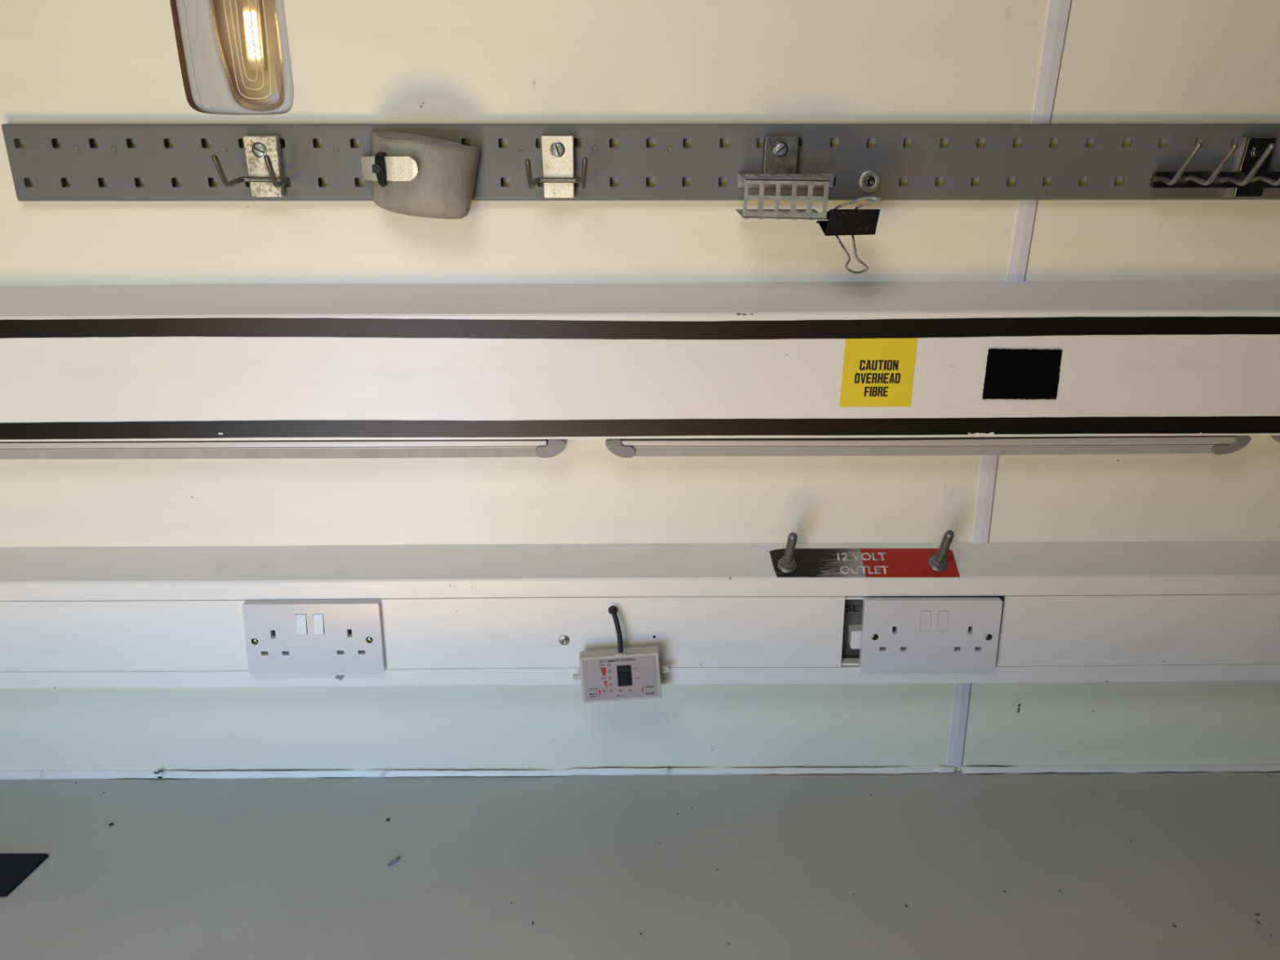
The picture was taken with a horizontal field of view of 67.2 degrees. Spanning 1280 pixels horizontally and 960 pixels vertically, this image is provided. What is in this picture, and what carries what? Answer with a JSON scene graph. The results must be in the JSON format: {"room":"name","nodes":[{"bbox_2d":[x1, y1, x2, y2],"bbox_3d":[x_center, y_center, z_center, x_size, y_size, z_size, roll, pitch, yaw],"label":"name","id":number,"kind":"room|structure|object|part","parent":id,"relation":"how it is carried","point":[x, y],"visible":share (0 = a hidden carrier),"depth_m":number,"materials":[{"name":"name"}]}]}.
{"room":"workshop van interior","nodes":[
{"label":"workshop van interior","id":0,"kind":"room"},
{"bbox_2d":[0,0,1279,770],"bbox_3d":[-0.015,-0.143,1.081,2.700,1.600,0.045,0,21,-1],"label":"wall","id":1,"kind":"structure","parent":0,"point":[62,61],"depth_m":1.03,"materials":[{"name":"white paint"}]},
{"bbox_2d":[175,0,293,115],"bbox_3d":[-0.400,-0.479,0.943,0.115,0.233,0.027,0,21,-1],"label":"recessed light","id":2,"kind":"object","parent":1,"relation":"in","point":[237,52],"visible":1,"depth_m":0.96,"materials":[{"name":"white plastic"}]},
{"bbox_2d":[210,0,284,111],"bbox_3d":[-0.390,-0.476,0.948,0.068,0.212,0.020,0,21,-1],"label":"diffuser","id":3,"kind":"object","parent":2,"relation":"on","point":[247,36],"depth_m":0.97,"materials":[{"name":"clear plastic"}]},
{"bbox_2d":[0,541,1279,688],"bbox_3d":[-0.014,0.161,1.146,2.500,0.168,0.045,0,21,-1],"label":"lower trunking","id":4,"kind":"object","parent":1,"relation":"attached to","point":[452,615],"visible":0.9,"depth_m":1.12,"materials":[{"name":"white plastic"}]},
{"bbox_2d":[241,600,385,674],"bbox_3d":[-0.379,0.184,1.119,0.160,0.092,0.011,0,21,-1],"label":"double socket","id":5,"kind":"object","parent":4,"relation":"attached to","point":[282,637],"visible":1,"depth_m":1.12,"materials":[{"name":"white plastic"}]},
{"bbox_2d":[296,613,307,635],"bbox_3d":[-0.390,0.165,1.111,0.013,0.025,0.008,0,21,-1],"label":"rocker switch","id":6,"kind":"object","parent":5,"relation":"attached to","point":[301,619],"depth_m":1.11,"materials":[{"name":"white plastic"}]},
{"bbox_2d":[313,613,324,635],"bbox_3d":[-0.370,0.165,1.111,0.012,0.026,0.008,0,21,-1],"label":"rocker switch","id":7,"kind":"object","parent":5,"relation":"attached to","point":[318,619],"depth_m":1.11,"materials":[{"name":"white plastic"}]},
{"bbox_2d":[335,675,344,680],"bbox_3d":[-0.356,0.235,1.145,0.012,0.008,0.001,0,21,-1],"label":"chip","id":8,"kind":"object","parent":4,"relation":"attached to","point":[340,677],"visible":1,"depth_m":1.14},
{"bbox_3d":[-0.512,0.181,1.124,1.504,0.097,0.003,0,21,-1],"label":"trunking lid","id":9,"kind":"part","parent":4,"relation":"part of","materials":[{"name":"white plastic"}]},
{"bbox_2d":[559,635,569,644],"bbox_3d":[-0.089,0.188,1.130,0.012,0.012,0.003,0,21,-1],"label":"screw","id":10,"kind":"object","parent":4,"relation":"attached to","point":[563,640],"visible":1,"depth_m":1.13,"materials":[{"name":"metal"}]},
{"bbox_2d":[573,605,670,702],"bbox_3d":[-0.021,0.203,1.124,0.114,0.113,0.039,0,21,-1],"label":"control box","id":11,"kind":"object","parent":4,"relation":"attached to","point":[621,673],"visible":1,"depth_m":1.11,"materials":[{"name":"beige plastic"}]},
{"bbox_3d":[-0.018,0.226,1.115,0.018,0.028,0.003,0,21,-1],"label":"rocker frame","id":12,"kind":"part","parent":11,"relation":"part of","materials":[{"name":"black plastic"}]},
{"bbox_2d":[769,548,959,577],"bbox_3d":[0.260,0.096,1.122,0.216,0.021,0.038,0,21,-1],"label":"label","id":13,"kind":"object","parent":4,"relation":"attached to","point":[811,562],"visible":0.98,"depth_m":1.12,"materials":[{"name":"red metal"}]},
{"bbox_2d":[777,532,797,573],"bbox_3d":[0.171,0.081,1.101,0.022,0.058,0.040,0,21,-1],"label":"stud","id":14,"kind":"object","parent":13,"relation":"on","point":[786,564],"visible":1,"depth_m":1.10,"materials":[{"name":"grey metal"}]},
{"bbox_3d":[0.171,0.080,1.097,0.010,0.054,0.034,0,21,-1],"label":"threaded rod","id":15,"kind":"part","parent":14,"relation":"part of","materials":[{"name":"grey metal"}]},
{"bbox_2d":[928,529,954,571],"bbox_3d":[0.347,0.079,1.104,0.022,0.059,0.041,0,21,-1],"label":"stud","id":16,"kind":"object","parent":13,"relation":"on","point":[938,562],"visible":1,"depth_m":1.11,"materials":[{"name":"grey metal"}]},
{"bbox_3d":[0.347,0.078,1.100,0.010,0.056,0.035,0,21,-1],"label":"threaded rod","id":17,"kind":"part","parent":16,"relation":"part of","materials":[{"name":"grey metal"}]},
{"bbox_2d":[841,595,924,657],"bbox_3d":[0.284,0.180,1.168,0.129,0.089,0.014,0,21,-1],"label":"box","id":18,"kind":"object","parent":4,"relation":"in","point":[853,608],"visible":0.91,"depth_m":1.16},
{"bbox_2d":[847,624,861,648],"bbox_3d":[0.261,0.188,1.155,0.020,0.024,0.016,0,21,-1],"label":"block","id":19,"kind":"object","parent":18,"relation":"attached to","point":[854,630],"visible":0.56,"depth_m":1.15,"materials":[{"name":"white plastic"}]},
{"bbox_2d":[858,597,1002,670],"bbox_3d":[0.340,0.181,1.130,0.162,0.093,0.010,0,21,-1],"label":"double socket","id":20,"kind":"object","parent":4,"relation":"attached to","point":[898,633],"visible":1,"depth_m":1.13,"materials":[{"name":"white plastic"}]},
{"bbox_2d":[920,610,930,631],"bbox_3d":[0.332,0.163,1.122,0.013,0.026,0.006,0,21,-1],"label":"rocker switch","id":21,"kind":"object","parent":20,"relation":"attached to","point":[925,615],"depth_m":1.12,"materials":[{"name":"white plastic"}]},
{"bbox_2d":[937,610,948,631],"bbox_3d":[0.352,0.163,1.122,0.014,0.026,0.005,0,21,-1],"label":"rocker switch","id":22,"kind":"object","parent":20,"relation":"attached to","point":[942,615],"depth_m":1.12,"materials":[{"name":"white plastic"}]},
{"bbox_3d":[0.830,0.177,1.143,0.812,0.094,0.003,0,21,-1],"label":"trunking lid","id":23,"kind":"part","parent":4,"relation":"part of","materials":[{"name":"white plastic"}]},
{"bbox_2d":[0,280,1279,441],"bbox_3d":[-0.014,-0.128,1.038,2.500,0.163,0.045,0,21,-1],"label":"upper trunking","id":24,"kind":"object","parent":1,"relation":"attached to","point":[165,378],"visible":0.67,"depth_m":1.02,"materials":[{"name":"white plastic"}]},
{"bbox_2d":[0,439,567,459],"bbox_3d":[-0.672,-0.039,1.067,1.184,0.027,0.036,0,21,-1],"label":"lamp","id":25,"kind":"object","parent":24,"relation":"attached to","point":[542,448],"visible":0.73,"depth_m":1.06,"materials":[{"name":"grey plastic"}]},
{"bbox_2d":[0,448,538,459],"bbox_3d":[-0.683,-0.032,1.068,1.161,0.014,0.029,0,21,-1],"label":"diffuser","id":26,"kind":"object","parent":25,"relation":"attached to","point":[5,453],"depth_m":1.06,"materials":[{"name":"white plastic"}]},
{"bbox_2d":[0,316,1279,339],"bbox_3d":[-0.014,-0.158,1.003,2.500,0.024,0.001,0,21,-1],"label":"tape stripe","id":27,"kind":"object","parent":24,"relation":"attached to","point":[1063,326],"visible":1,"depth_m":1.00,"materials":[{"name":"black plastic"}]},
{"bbox_2d":[0,416,1279,439],"bbox_3d":[-0.014,-0.056,1.041,2.500,0.021,0.001,0,21,-1],"label":"tape stripe","id":28,"kind":"object","parent":24,"relation":"attached to","point":[1165,424],"visible":1,"depth_m":1.04,"materials":[{"name":"black plastic"}]},
{"bbox_2d":[968,432,994,435],"bbox_3d":[0.371,-0.050,1.048,0.028,0.004,0.001,0,21,-1],"label":"tape tear","id":29,"kind":"object","parent":28,"relation":"attached to","point":[969,433],"visible":1,"depth_m":1.05},
{"bbox_2d":[839,337,917,406],"bbox_3d":[0.253,-0.114,1.023,0.077,0.075,0.001,0,21,-1],"label":"sticker","id":30,"kind":"object","parent":24,"relation":"attached to","point":[878,371],"visible":1,"depth_m":1.02,"materials":[{"name":"yellow plastic"}]},
{"bbox_2d":[605,435,1251,457],"bbox_3d":[0.319,-0.043,1.080,0.713,0.026,0.036,0,21,-1],"label":"lamp","id":31,"kind":"object","parent":24,"relation":"attached to","point":[1095,445],"visible":0.71,"depth_m":1.07,"materials":[{"name":"grey plastic"}]},
{"bbox_2d":[633,445,1213,456],"bbox_3d":[0.319,-0.037,1.082,0.680,0.012,0.029,0,21,-1],"label":"diffuser","id":32,"kind":"object","parent":31,"relation":"attached to","point":[638,451],"depth_m":1.07,"materials":[{"name":"white plastic"}]},
{"bbox_2d":[982,348,1062,399],"bbox_3d":[0.407,-0.112,1.025,0.080,0.055,0.002,0,21,-1],"label":"fabric patch","id":33,"kind":"object","parent":24,"relation":"attached to","point":[1010,374],"visible":1,"depth_m":1.02,"materials":[{"name":"black fabric"}]},
{"bbox_2d":[1270,435,1279,443],"bbox_3d":[0.977,-0.047,1.088,0.518,0.026,0.036,0,21,-1],"label":"lamp","id":34,"kind":"object","parent":24,"relation":"attached to","point":[1276,437],"visible":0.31,"depth_m":1.09,"materials":[{"name":"grey plastic"}]},
{"bbox_2d":[0,770,1279,959],"bbox_3d":[-0.011,0.492,0.995,2.700,0.028,0.560,0,21,-1],"label":"countertop","id":35,"kind":"structure","parent":1,"relation":"attached to","point":[957,865],"depth_m":1.09,"materials":[{"name":"grey laminate"}]},
{"bbox_2d":[0,853,48,897],"bbox_3d":[-0.762,0.443,1.082,0.164,0.003,0.066,0,21,-1],"label":"rubber mat","id":36,"kind":"object","parent":35,"relation":"on","point":[15,868],"visible":1,"depth_m":1.09,"materials":[{"name":"black plastic"}]},
{"bbox_2d":[386,855,400,866],"bbox_3d":[-0.281,0.436,1.101,0.005,0.003,0.018,12,24,30],"label":"flake","id":37,"kind":"object","parent":35,"relation":"on","point":[397,858],"visible":1,"depth_m":1.10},
{"bbox_2d":[0,764,946,779],"bbox_3d":[-0.338,0.376,1.242,1.475,0.017,0.009,0,21,-1],"label":"bead","id":38,"kind":"object","parent":35,"relation":"on","point":[915,769],"visible":1,"depth_m":1.24},
{"bbox_2d":[153,769,163,777],"bbox_3d":[-0.616,0.376,1.233,0.012,0.008,0.009,0,21,-1],"label":"sealant gouge","id":39,"kind":"object","parent":38,"relation":"attached to","point":[160,771],"visible":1,"depth_m":1.23,"materials":[{"name":"grey"}]},
{"bbox_2d":[933,765,956,773],"bbox_3d":[0.396,0.376,1.252,0.030,0.009,0.009,0,21,-1],"label":"lump","id":40,"kind":"object","parent":35,"relation":"on","point":[939,769],"visible":1,"depth_m":1.25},
{"bbox_2d":[960,764,1279,774],"bbox_3d":[0.761,0.375,1.256,0.684,0.009,0.012,0,21,-1],"label":"bead","id":41,"kind":"object","parent":35,"relation":"on","point":[1126,768],"visible":1,"depth_m":1.25},
{"bbox_2d":[1,123,1279,200],"bbox_3d":[0.276,-0.325,0.986,1.819,0.074,0.013,0,21,-1],"label":"rail","id":42,"kind":"object","parent":1,"relation":"attached to","point":[632,162],"visible":0.92,"depth_m":0.98,"materials":[{"name":"grey metal"}]},
{"bbox_2d":[211,135,288,197],"bbox_3d":[-0.374,-0.303,0.936,0.054,0.058,0.077,0,21,-1],"label":"double hook","id":43,"kind":"object","parent":42,"relation":"attached to","point":[263,153],"visible":1,"depth_m":0.96,"materials":[{"name":"metal"}]},
{"bbox_2d":[360,131,481,219],"bbox_3d":[-0.220,-0.298,0.950,0.122,0.084,0.064,0,21,-1],"label":"holder","id":44,"kind":"object","parent":42,"relation":"attached to","point":[414,175],"visible":1,"depth_m":0.94,"materials":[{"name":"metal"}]},
{"bbox_2d":[524,135,587,198],"bbox_3d":[-0.079,-0.304,0.941,0.059,0.060,0.077,0,21,-1],"label":"double hook","id":45,"kind":"object","parent":42,"relation":"attached to","point":[558,179],"visible":1,"depth_m":0.96,"materials":[{"name":"metal"}]},
{"bbox_2d":[735,135,834,220],"bbox_3d":[0.148,-0.299,0.952,0.099,0.076,0.065,0,21,-1],"label":"tool rack","id":46,"kind":"object","parent":42,"relation":"hanging from","point":[780,154],"visible":1,"depth_m":0.94,"materials":[{"name":"metal"}]},
{"bbox_3d":[0.140,-0.266,0.964,0.082,0.005,0.064,0,21,-1],"label":"panel","id":47,"kind":"part","parent":46,"relation":"part of","materials":[{"name":"metal"}]},
{"bbox_3d":[0.141,-0.299,0.952,0.081,0.004,0.064,0,21,-1],"label":"panel","id":48,"kind":"part","parent":46,"relation":"part of","materials":[{"name":"metal"}]},
{"bbox_3d":[0.140,-0.271,0.929,0.082,0.038,0.001,0,21,-1],"label":"panel","id":49,"kind":"part","parent":46,"relation":"part of","materials":[{"name":"metal"}]},
{"bbox_2d":[816,196,884,273],"bbox_3d":[0.205,-0.241,0.949,0.052,0.078,0.073,0,21,-1],"label":"binder clip","id":50,"kind":"object","parent":46,"relation":"attached to","point":[855,221],"visible":0.99,"depth_m":0.93,"materials":[{"name":"black metal"}]},
{"bbox_3d":[0.211,-0.235,0.973,0.037,0.049,0.030,0,21,-1],"label":"handle","id":51,"kind":"part","parent":50,"relation":"part of","materials":[{"name":"grey metal"}]},
{"bbox_3d":[0.206,-0.265,0.939,0.034,0.027,0.077,-4,21,-11],"label":"handle","id":52,"kind":"part","parent":50,"relation":"part of","materials":[{"name":"metal"}]},
{"bbox_2d":[858,169,880,192],"bbox_3d":[0.235,-0.305,0.984,0.022,0.022,0.004,0,21,-1],"label":"screw","id":53,"kind":"object","parent":42,"relation":"attached to","point":[870,178],"visible":1,"depth_m":0.98,"materials":[{"name":"metal"}]},
{"bbox_2d":[1149,137,1279,197],"bbox_3d":[0.652,-0.306,0.949,0.268,0.058,0.081,0,21,-1],"label":"rack","id":54,"kind":"object","parent":42,"relation":"attached to","point":[1248,175],"visible":1,"depth_m":0.97,"materials":[{"name":"metal"}]},
{"bbox_2d":[946,0,1071,767],"bbox_3d":[0.406,-0.084,1.084,0.030,0.978,0.003,0,21,-1],"label":"trim","id":55,"kind":"structure","parent":1,"relation":"attached to","point":[1058,10],"depth_m":1.02,"materials":[{"name":"white plastic"}]}
]}

